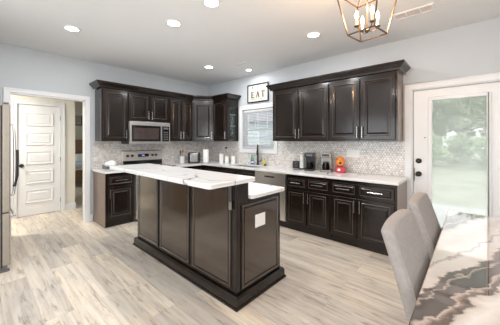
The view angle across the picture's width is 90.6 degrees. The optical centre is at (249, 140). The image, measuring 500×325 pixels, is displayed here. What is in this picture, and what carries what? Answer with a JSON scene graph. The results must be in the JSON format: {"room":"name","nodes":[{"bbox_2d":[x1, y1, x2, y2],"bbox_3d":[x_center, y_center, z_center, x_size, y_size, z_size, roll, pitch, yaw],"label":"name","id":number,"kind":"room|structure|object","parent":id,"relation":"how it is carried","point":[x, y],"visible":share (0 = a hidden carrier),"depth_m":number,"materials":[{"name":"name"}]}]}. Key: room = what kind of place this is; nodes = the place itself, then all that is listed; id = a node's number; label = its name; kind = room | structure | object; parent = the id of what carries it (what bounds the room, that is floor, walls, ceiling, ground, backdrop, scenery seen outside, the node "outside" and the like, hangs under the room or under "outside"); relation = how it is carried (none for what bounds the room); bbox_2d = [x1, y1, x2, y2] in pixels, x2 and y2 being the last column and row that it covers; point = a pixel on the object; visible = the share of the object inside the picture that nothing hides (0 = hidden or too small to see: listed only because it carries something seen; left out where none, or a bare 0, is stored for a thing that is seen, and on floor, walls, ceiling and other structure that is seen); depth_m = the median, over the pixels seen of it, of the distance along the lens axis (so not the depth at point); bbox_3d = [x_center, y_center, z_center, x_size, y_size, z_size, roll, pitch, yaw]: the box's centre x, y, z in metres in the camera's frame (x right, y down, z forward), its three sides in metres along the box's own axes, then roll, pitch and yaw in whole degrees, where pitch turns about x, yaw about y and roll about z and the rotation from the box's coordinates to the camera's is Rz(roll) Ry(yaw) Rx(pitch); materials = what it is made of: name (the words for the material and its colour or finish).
{"room":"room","nodes":[
{"label":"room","id":0,"kind":"room"},
{"bbox_2d":[11,95,74,218],"bbox_3d":[-4.460,0.166,4.165,0.120,2.420,2.515,0,0,42],"label":"wall","id":1,"kind":"structure","parent":0,"point":[69,105],"depth_m":4.96,"materials":[{"name":"paint"}]},
{"bbox_2d":[12,99,64,218],"bbox_3d":[-3.936,0.318,4.641,0.024,2.116,0.769,0,0,42],"label":"trim","id":2,"kind":"structure","parent":1,"relation":"attached to","point":[15,102],"depth_m":4.75,"materials":[{"name":"white wood"}]},
{"bbox_2d":[17,104,60,217],"bbox_3d":[-3.934,0.352,4.643,0.113,2.032,0.628,0,0,42],"label":"door","id":3,"kind":"structure","parent":1,"relation":"in","point":[38,127],"depth_m":4.63,"materials":[{"name":"white paint"}]},
{"bbox_2d":[65,203,74,209],"bbox_3d":[-3.626,1.316,4.991,0.014,0.120,0.169,0,0,42],"label":"baseboard","id":4,"kind":"structure","parent":1,"relation":"attached to","point":[70,205],"depth_m":4.98,"materials":[{"name":"white wood"}]},
{"bbox_2d":[75,115,82,139],"bbox_3d":[-6.706,0.166,8.862,0.100,2.420,6.500,0,0,42],"label":"wall","id":5,"kind":"structure","parent":0,"point":[78,129],"depth_m":9.20,"materials":[{"name":"paint"}]},
{"bbox_2d":[75,115,81,125],"bbox_3d":[-6.435,-0.824,9.062,0.025,0.500,0.500,0,0,42],"label":"picture frame","id":6,"kind":"object","parent":5,"relation":"attached to","point":[78,118],"visible":0.24,"depth_m":9.16,"materials":[{"name":"black plastic"}]},
{"bbox_2d":[75,101,82,114],"bbox_3d":[-3.232,0.166,7.431,0.120,2.420,3.985,0,0,42],"label":"wall","id":7,"kind":"structure","parent":0,"point":[78,105],"depth_m":6.18,"materials":[{"name":"paint"}]},
{"bbox_2d":[0,42,207,213],"bbox_3d":[-3.380,0.006,3.601,0.120,2.740,7.120,0,0,42],"label":"wall","id":8,"kind":"structure","parent":0,"point":[20,67],"depth_m":4.03,"materials":[{"name":"paint"}]},
{"bbox_2d":[3,87,89,237],"bbox_3d":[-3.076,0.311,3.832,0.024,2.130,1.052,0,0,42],"label":"trim","id":9,"kind":"structure","parent":8,"relation":"attached to","point":[6,90],"depth_m":4.18,"materials":[{"name":"white wood"}]},
{"bbox_2d":[95,87,127,140],"bbox_3d":[-2.397,-0.457,4.305,0.378,0.915,0.418,0,0,42],"label":"upper cabinet","id":10,"kind":"object","parent":8,"relation":"attached to","point":[111,105],"visible":0.98,"depth_m":4.19,"materials":[{"name":"brown wood"}]},
{"bbox_2d":[89,79,240,100],"bbox_3d":[-1.500,-0.933,4.841,2.777,0.094,0.666,0,0,-29],"label":"crown molding","id":11,"kind":"structure","parent":10,"relation":"attached to","point":[97,83],"depth_m":4.73,"materials":[{"name":"black wood"}]},
{"bbox_2d":[128,91,167,122],"bbox_3d":[-1.992,-0.636,4.755,0.378,0.555,0.788,0,0,42],"label":"upper cabinet","id":12,"kind":"object","parent":8,"relation":"attached to","point":[144,107],"visible":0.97,"depth_m":4.62,"materials":[{"name":"brown wood"}]},
{"bbox_2d":[121,121,169,143],"bbox_3d":[-1.973,-0.151,4.737,0.431,0.405,0.778,0,0,42],"label":"microwave","id":13,"kind":"object","parent":12,"relation":"attached to","point":[139,132],"visible":0.99,"depth_m":4.58,"materials":[{"name":"silver plastic"}]},
{"bbox_2d":[93,141,207,168],"bbox_3d":[-1.871,0.239,5.184,0.008,0.471,2.490,0,0,42],"label":"tiled wall","id":14,"kind":"structure","parent":8,"relation":"attached to","point":[103,151],"depth_m":4.94,"materials":[{"name":"tile"}]},
{"bbox_2d":[168,97,191,140],"bbox_3d":[-1.538,-0.457,5.260,0.378,0.915,0.568,0,0,42],"label":"upper cabinet","id":15,"kind":"object","parent":8,"relation":"attached to","point":[179,109],"visible":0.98,"depth_m":5.14,"materials":[{"name":"brown wood"}]},
{"bbox_2d":[192,100,213,140],"bbox_3d":[-1.032,-0.457,5.645,0.616,0.915,0.677,0,0,42],"label":"upper cabinet","id":16,"kind":"object","parent":8,"relation":"attached to","point":[202,110],"visible":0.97,"depth_m":5.41,"materials":[{"name":"brown wood"}]},
{"bbox_2d":[0,181,407,324],"bbox_3d":[-3.227,1.426,3.383,14.800,0.100,7.200,0,0,42],"label":"floor","id":17,"kind":"structure","parent":0,"point":[65,269],"depth_m":2.39,"materials":[{"name":"wood"}]},
{"bbox_2d":[0,102,18,272],"bbox_3d":[-3.152,0.483,2.642,0.931,1.785,0.938,0,0,42],"label":"refrigerator","id":18,"kind":"object","parent":17,"relation":"on","point":[5,207],"visible":1,"depth_m":2.62,"materials":[{"name":"metal"}]},
{"bbox_2d":[75,140,82,181],"bbox_3d":[-5.761,0.666,8.215,2.030,1.420,1.600,0,0,42],"label":"bed","id":19,"kind":"object","parent":17,"relation":"on","point":[78,143],"visible":0.05,"depth_m":8.68,"materials":[{"name":"brown wood"}]},
{"bbox_2d":[75,154,82,160],"bbox_3d":[-6.073,0.624,8.952,0.320,0.335,0.560,0,0,42],"label":"pillow","id":20,"kind":"object","parent":19,"relation":"on","point":[78,157],"depth_m":8.76,"materials":[{"name":"white fabric"}]},
{"bbox_2d":[75,161,82,168],"bbox_3d":[-5.625,0.811,8.072,1.465,0.230,1.460,0,0,42],"label":"comforter","id":21,"kind":"object","parent":19,"relation":"on","point":[78,164],"depth_m":7.53,"materials":[{"name":"grey fabric"}]},
{"bbox_2d":[93,171,133,227],"bbox_3d":[-2.308,0.944,4.212,0.633,0.863,0.447,0,0,42],"label":"base cabinet","id":22,"kind":"object","parent":17,"relation":"on","point":[113,193],"visible":0.94,"depth_m":4.03,"materials":[{"name":"black wood"}]},
{"bbox_2d":[92,168,121,173],"bbox_3d":[-2.320,0.493,4.209,0.626,0.034,0.470,0,0,42],"label":"countertop","id":23,"kind":"structure","parent":22,"relation":"on","point":[100,170],"depth_m":4.00,"materials":[{"name":"white stone"}]},
{"bbox_2d":[102,160,116,169],"bbox_3d":[-2.395,0.403,4.249,0.180,0.144,0.200,0,0,42],"label":"napkin holder","id":24,"kind":"object","parent":23,"relation":"on","point":[109,163],"visible":0.69,"depth_m":4.19,"materials":[{"name":"grey plastic"}]},
{"bbox_2d":[121,150,175,219],"bbox_3d":[-1.875,0.765,4.643,0.696,1.162,0.763,0,0,42],"label":"range","id":25,"kind":"object","parent":17,"relation":"on","point":[138,156],"visible":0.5,"depth_m":4.71,"materials":[{"name":"metal"}]},
{"bbox_2d":[182,165,201,169],"bbox_3d":[-1.423,0.944,5.198,0.633,0.863,0.653,0,0,42],"label":"base cabinet","id":26,"kind":"object","parent":17,"relation":"on","point":[199,167],"visible":0.06,"depth_m":5.13,"materials":[{"name":"brown wood"}]},
{"bbox_2d":[164,160,408,185],"bbox_3d":[0.115,0.493,4.226,4.226,0.034,1.260,0,0,42],"label":"countertop","id":27,"kind":"structure","parent":26,"relation":"on","point":[351,176],"depth_m":3.68,"materials":[{"name":"white stone"}]},
{"bbox_2d":[179,156,184,162],"bbox_3d":[-1.469,0.402,5.353,0.120,0.145,0.120,0,0,42],"label":"utensil crock","id":28,"kind":"object","parent":27,"relation":"on","point":[181,158],"visible":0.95,"depth_m":5.31,"materials":[{"name":"white ceramic"}]},
{"bbox_2d":[188,152,200,162],"bbox_3d":[-1.204,0.361,5.405,0.280,0.228,0.240,0,0,-10],"label":"toaster","id":29,"kind":"object","parent":27,"relation":"on","point":[193,157],"visible":1,"depth_m":5.29,"materials":[{"name":"metal"}]},
{"bbox_2d":[203,148,208,162],"bbox_3d":[-0.961,0.316,5.373,0.144,0.318,0.144,0,0,42],"label":"paper towel roll","id":30,"kind":"object","parent":27,"relation":"on","point":[205,151],"visible":0.97,"depth_m":5.33,"materials":[{"name":"white paper"}]},
{"bbox_2d":[219,153,223,162],"bbox_3d":[-0.619,0.367,5.342,0.096,0.215,0.095,0,0,42],"label":"canister","id":31,"kind":"object","parent":27,"relation":"on","point":[220,154],"visible":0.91,"depth_m":5.30,"materials":[{"name":"white ceramic"}]},
{"bbox_2d":[225,155,228,162],"bbox_3d":[-0.498,0.392,5.335,0.088,0.165,0.087,0,0,42],"label":"canister","id":32,"kind":"object","parent":27,"relation":"on","point":[226,156],"visible":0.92,"depth_m":5.30,"materials":[{"name":"white ceramic"}]},
{"bbox_2d":[231,155,234,162],"bbox_3d":[-0.365,0.392,5.356,0.102,0.165,0.101,0,0,42],"label":"canister","id":33,"kind":"object","parent":27,"relation":"on","point":[232,156],"visible":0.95,"depth_m":5.31,"materials":[{"name":"white ceramic"}]},
{"bbox_2d":[256,144,261,164],"bbox_3d":[0.176,0.270,4.883,0.110,0.410,0.202,0,0,4],"label":"faucet","id":34,"kind":"object","parent":27,"relation":"on","point":[257,151],"visible":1,"depth_m":4.94,"materials":[{"name":"black metal"}]},
{"bbox_2d":[293,161,298,167],"bbox_3d":[0.809,0.412,4.334,0.130,0.125,0.020,0,0,34],"label":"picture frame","id":35,"kind":"object","parent":27,"relation":"on","point":[295,163],"visible":0.96,"depth_m":4.33,"materials":[{"name":"black plastic"}]},
{"bbox_2d":[299,152,304,168],"bbox_3d":[0.885,0.335,4.219,0.100,0.280,0.100,0,0,32],"label":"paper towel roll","id":36,"kind":"object","parent":27,"relation":"on","point":[301,156],"visible":0.99,"depth_m":4.19,"materials":[{"name":"white paper"}]},
{"bbox_2d":[304,152,315,170],"bbox_3d":[0.972,0.332,4.013,0.150,0.285,0.231,0,0,22],"label":"coffee maker","id":37,"kind":"object","parent":27,"relation":"on","point":[310,156],"visible":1,"depth_m":3.96,"materials":[{"name":"black plastic"}]},
{"bbox_2d":[320,152,331,171],"bbox_3d":[1.188,0.330,3.872,0.170,0.290,0.231,0,0,22],"label":"coffee maker","id":38,"kind":"object","parent":27,"relation":"on","point":[326,158],"visible":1,"depth_m":3.81,"materials":[{"name":"metal"}]},
{"bbox_2d":[335,156,345,172],"bbox_3d":[1.370,0.355,3.754,0.150,0.240,0.124,0,0,22],"label":"dispenser","id":39,"kind":"object","parent":27,"relation":"on","point":[340,162],"visible":1,"depth_m":3.71,"materials":[{"name":"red plastic"}]},
{"bbox_2d":[133,175,285,311],"bbox_3d":[-0.597,0.859,2.902,1.955,1.033,0.710,0,0,42],"label":"kitchen island","id":40,"kind":"object","parent":17,"relation":"on","point":[233,256],"depth_m":2.33,"materials":[{"name":"wood"}]},
{"bbox_2d":[109,163,254,189],"bbox_3d":[-0.830,0.323,2.553,1.925,0.037,0.508,0,0,42],"label":"bar","id":41,"kind":"object","parent":40,"relation":"on","point":[203,179],"visible":1,"depth_m":2.18,"materials":[{"name":"white stone"}]},
{"bbox_2d":[255,212,264,227],"bbox_3d":[0.094,0.719,2.261,0.005,0.115,0.140,0,0,42],"label":"outlet plate","id":42,"kind":"object","parent":40,"relation":"attached to","point":[259,216],"depth_m":2.26,"materials":[{"name":"white plastic"}]},
{"bbox_2d":[248,182,284,198],"bbox_3d":[-0.528,0.486,2.971,1.935,0.034,0.516,0,0,42],"label":"island countertop","id":43,"kind":"structure","parent":40,"relation":"on","point":[255,190],"depth_m":2.39,"materials":[{"name":"white stone"}]},
{"bbox_2d":[204,165,219,171],"bbox_3d":[-0.613,0.944,5.298,0.498,0.863,0.633,0,0,42],"label":"base cabinet","id":44,"kind":"object","parent":17,"relation":"on","point":[207,168],"visible":0.16,"depth_m":5.08,"materials":[{"name":"brown wood"}]},
{"bbox_2d":[220,165,255,182],"bbox_3d":[-0.080,0.944,4.819,0.928,0.863,0.633,0,0,42],"label":"base cabinet","id":45,"kind":"object","parent":17,"relation":"on","point":[222,169],"visible":0.16,"depth_m":4.61,"materials":[{"name":"brown wood"}]},
{"bbox_2d":[255,171,287,227],"bbox_3d":[0.516,0.945,4.300,0.634,0.861,0.594,0,0,42],"label":"dishwasher","id":46,"kind":"object","parent":17,"relation":"on","point":[269,178],"visible":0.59,"depth_m":3.94,"materials":[{"name":"metal"}]},
{"bbox_2d":[287,174,331,239],"bbox_3d":[1.014,0.944,3.837,0.716,0.863,0.633,0,0,42],"label":"base cabinet","id":47,"kind":"object","parent":17,"relation":"on","point":[308,197],"visible":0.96,"depth_m":3.60,"materials":[{"name":"black wood"}]},
{"bbox_2d":[331,179,406,255],"bbox_3d":[1.581,0.944,3.326,0.802,0.863,0.633,0,0,42],"label":"base cabinet","id":48,"kind":"object","parent":17,"relation":"on","point":[359,210],"visible":0.87,"depth_m":3.12,"materials":[{"name":"black wood"}]},
{"bbox_2d":[381,209,430,324],"bbox_3d":[0.976,0.883,1.113,0.615,0.985,0.480,0,0,42],"label":"dining chair","id":49,"kind":"object","parent":17,"relation":"on","point":[408,255],"visible":0.7,"depth_m":1.13,"materials":[{"name":"beige fabric"}]},
{"bbox_2d":[408,192,440,259],"bbox_3d":[1.407,0.883,1.593,0.615,0.985,0.480,0,0,42],"label":"dining chair","id":50,"kind":"object","parent":17,"relation":"on","point":[420,204],"visible":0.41,"depth_m":1.63,"materials":[{"name":"beige fabric"}]},
{"bbox_2d":[409,211,499,324],"bbox_3d":[1.471,0.996,1.115,1.020,0.760,2.005,0,0,42],"label":"dining table","id":51,"kind":"object","parent":17,"relation":"on","point":[461,285],"visible":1,"depth_m":1.12,"materials":[{"name":"stone"}]},
{"bbox_2d":[0,0,499,85],"bbox_3d":[-0.580,-1.414,1.032,7.720,0.100,7.240,0,0,42],"label":"ceiling","id":52,"kind":"structure","parent":0,"point":[269,35],"depth_m":3.06,"materials":[{"name":"white paint"}]},
{"bbox_2d":[62,25,80,31],"bbox_3d":[-2.158,-1.358,3.001,0.190,0.010,0.190,0,0,42],"label":"recessed light","id":53,"kind":"object","parent":52,"relation":"in","point":[71,28],"visible":1,"depth_m":2.99,"materials":[{"name":"white plastic"}]},
{"bbox_2d":[165,19,181,26],"bbox_3d":[-0.883,-1.358,2.864,0.190,0.010,0.190,0,0,42],"label":"recessed light","id":54,"kind":"object","parent":52,"relation":"in","point":[170,22],"visible":1,"depth_m":2.86,"materials":[{"name":"white plastic"}]},
{"bbox_2d":[202,0,220,7],"bbox_3d":[-0.379,-1.358,2.438,0.190,0.010,0.190,0,0,42],"label":"recessed light","id":55,"kind":"object","parent":52,"relation":"in","point":[207,3],"visible":1,"depth_m":2.45,"materials":[{"name":"white plastic"}]},
{"bbox_2d":[235,62,248,66],"bbox_3d":[-0.139,-1.358,4.373,0.280,0.010,0.100,0,0,42],"label":"ceiling vent","id":56,"kind":"object","parent":52,"relation":"in","point":[242,63],"visible":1,"depth_m":4.38,"materials":[{"name":"white metal"}]},
{"bbox_2d":[306,31,320,37],"bbox_3d":[0.813,-1.358,3.175,0.190,0.010,0.190,0,0,42],"label":"recessed light","id":57,"kind":"object","parent":52,"relation":"in","point":[315,34],"visible":1,"depth_m":3.16,"materials":[{"name":"white plastic"}]},
{"bbox_2d":[337,0,396,41],"bbox_3d":[0.850,-1.066,1.797,0.318,0.592,0.318,0,0,-39],"label":"lantern chandelier","id":58,"kind":"object","parent":52,"relation":"hanging from","point":[373,18],"visible":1,"depth_m":1.79,"materials":[{"name":"brown metal"}]},
{"bbox_2d":[393,3,434,20],"bbox_3d":[1.729,-1.358,2.621,0.360,0.010,0.165,0,0,42],"label":"ceiling vent","id":59,"kind":"object","parent":52,"relation":"in","point":[430,7],"visible":0.98,"depth_m":2.61,"materials":[{"name":"white metal"}]},
{"bbox_2d":[208,17,499,196],"bbox_3d":[1.800,0.006,3.666,7.500,2.740,0.140,0,0,42],"label":"wall","id":60,"kind":"structure","parent":0,"point":[472,49],"depth_m":3.22,"materials":[{"name":"paint"}]},
{"bbox_2d":[213,98,237,140],"bbox_3d":[-0.548,-0.457,5.411,0.452,0.915,0.378,0,0,42],"label":"upper cabinet","id":61,"kind":"object","parent":60,"relation":"attached to","point":[225,111],"visible":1,"depth_m":5.31,"materials":[{"name":"brown wood"}]},
{"bbox_2d":[247,81,268,103],"bbox_3d":[0.155,-0.977,5.030,0.556,0.380,0.022,0,0,42],"label":"framed sign","id":62,"kind":"object","parent":60,"relation":"attached to","point":[258,92],"visible":1,"depth_m":5.02,"materials":[{"name":"black plastic"}]},
{"bbox_2d":[239,102,277,153],"bbox_3d":[0.150,-0.249,5.038,1.004,0.996,0.024,0,0,42],"label":"trim","id":63,"kind":"structure","parent":60,"relation":"attached to","point":[264,105],"depth_m":5.16,"materials":[{"name":"white wood"}]},
{"bbox_2d":[245,110,273,148],"bbox_3d":[0.218,-0.249,5.114,0.828,0.818,0.060,0,0,42],"label":"window","id":64,"kind":"structure","parent":60,"relation":"in","point":[247,115],"depth_m":5.20,"materials":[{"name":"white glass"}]},
{"bbox_2d":[244,107,273,148],"bbox_3d":[0.178,-0.250,5.070,0.818,0.802,0.050,0,0,42],"label":"window blind","id":65,"kind":"object","parent":64,"relation":"attached to","point":[264,109],"visible":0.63,"depth_m":5.06,"materials":[{"name":"white plastic"}]},
{"bbox_2d":[273,81,329,140],"bbox_3d":[0.879,-0.457,4.129,1.048,0.915,0.378,0,0,42],"label":"upper cabinet","id":66,"kind":"object","parent":60,"relation":"attached to","point":[300,113],"visible":0.97,"depth_m":3.97,"materials":[{"name":"black wood"}]},
{"bbox_2d":[266,59,410,91],"bbox_3d":[1.199,-0.933,3.823,2.113,0.094,0.404,0,0,42],"label":"crown molding","id":67,"kind":"structure","parent":66,"relation":"attached to","point":[403,66],"depth_m":3.45,"materials":[{"name":"black wood"}]},
{"bbox_2d":[208,141,404,175],"bbox_3d":[0.536,0.239,4.702,4.216,0.471,0.008,0,0,42],"label":"tiled wall","id":68,"kind":"structure","parent":60,"relation":"attached to","point":[376,157],"depth_m":3.94,"materials":[{"name":"tile"}]},
{"bbox_2d":[347,150,359,157],"bbox_3d":[1.567,0.191,3.763,0.195,0.115,0.008,0,0,42],"label":"wall plate","id":69,"kind":"object","parent":68,"relation":"attached to","point":[350,153],"visible":1,"depth_m":3.75,"materials":[{"name":"white plastic"}]},
{"bbox_2d":[330,69,402,140],"bbox_3d":[1.600,-0.457,3.481,0.888,0.915,0.378,0,0,42],"label":"upper cabinet","id":70,"kind":"object","parent":60,"relation":"attached to","point":[369,107],"visible":0.98,"depth_m":3.30,"materials":[{"name":"black wood"}]},
{"bbox_2d":[405,72,499,209],"bbox_3d":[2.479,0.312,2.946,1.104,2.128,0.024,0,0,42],"label":"trim","id":71,"kind":"structure","parent":60,"relation":"attached to","point":[492,76],"depth_m":3.26,"materials":[{"name":"white wood"}]},
{"bbox_2d":[414,82,499,229],"bbox_3d":[2.504,0.351,2.977,0.912,2.026,0.135,0,0,42],"label":"door","id":72,"kind":"structure","parent":60,"relation":"in","point":[423,99],"depth_m":3.04,"materials":[{"name":"white paint"}]},
{"label":"outside","id":73,"kind":"structure","parent":0,"visible":0},
{"bbox_2d":[432,153,486,210],"bbox_3d":[26.149,1.736,28.895,90.000,0.080,69.780,0,0,42],"label":"lawn","id":74,"kind":"structure","parent":73,"point":[464,184],"depth_m":9.65,"materials":[{"name":"green plant"}]},
{"bbox_2d":[248,112,272,144],"bbox_3d":[0.317,-0.604,18.308,7.000,4.600,5.800,0,0,4],"label":"window blind","id":75,"kind":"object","parent":74,"relation":"on","point":[269,113],"visible":0.09,"depth_m":15.77,"materials":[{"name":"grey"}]},
{"bbox_2d":[432,99,450,138],"bbox_3d":[15.163,-1.609,22.466,4.952,6.627,4.772,0,0,42],"label":"tree","id":76,"kind":"object","parent":74,"relation":"on","point":[439,113],"visible":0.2,"depth_m":21.23,"materials":[{"name":"green plant"}]},
{"bbox_2d":[432,131,455,162],"bbox_3d":[12.201,0.517,17.062,3.098,2.373,3.216,0,0,42],"label":"bush","id":77,"kind":"object","parent":74,"relation":"on","point":[439,153],"visible":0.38,"depth_m":16.04,"materials":[{"name":"green plant"}]},
{"bbox_2d":[433,99,481,148],"bbox_3d":[21.020,-1.709,25.227,5.102,6.828,4.917,0,0,17],"label":"tree","id":78,"kind":"object","parent":74,"relation":"on","point":[448,121],"visible":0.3,"depth_m":25.11,"materials":[{"name":"green plant"}]},
{"bbox_2d":[432,203,486,225],"bbox_3d":[3.752,1.565,4.117,3.000,0.259,2.980,0,0,42],"label":"patio","id":79,"kind":"structure","parent":74,"relation":"on","point":[441,211],"depth_m":5.12,"materials":[{"name":"concrete"}]},
{"bbox_2d":[440,133,485,163],"bbox_3d":[15.264,0.517,18.553,3.216,2.373,3.098,0,0,-14],"label":"bush","id":80,"kind":"object","parent":74,"relation":"on","point":[456,142],"visible":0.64,"depth_m":18.15,"materials":[{"name":"green plant"}]},
{"bbox_2d":[448,96,486,135],"bbox_3d":[19.073,-1.764,19.279,5.183,6.937,4.996,0,0,-10],"label":"tree","id":81,"kind":"object","parent":74,"relation":"on","point":[478,105],"visible":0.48,"depth_m":19.63,"materials":[{"name":"green plant"}]},
{"bbox_2d":[469,135,486,166],"bbox_3d":[14.830,0.517,14.865,3.098,2.373,3.216,0,0,11],"label":"bush","id":82,"kind":"object","parent":74,"relation":"on","point":[480,141],"visible":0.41,"depth_m":14.78,"materials":[{"name":"green plant"}]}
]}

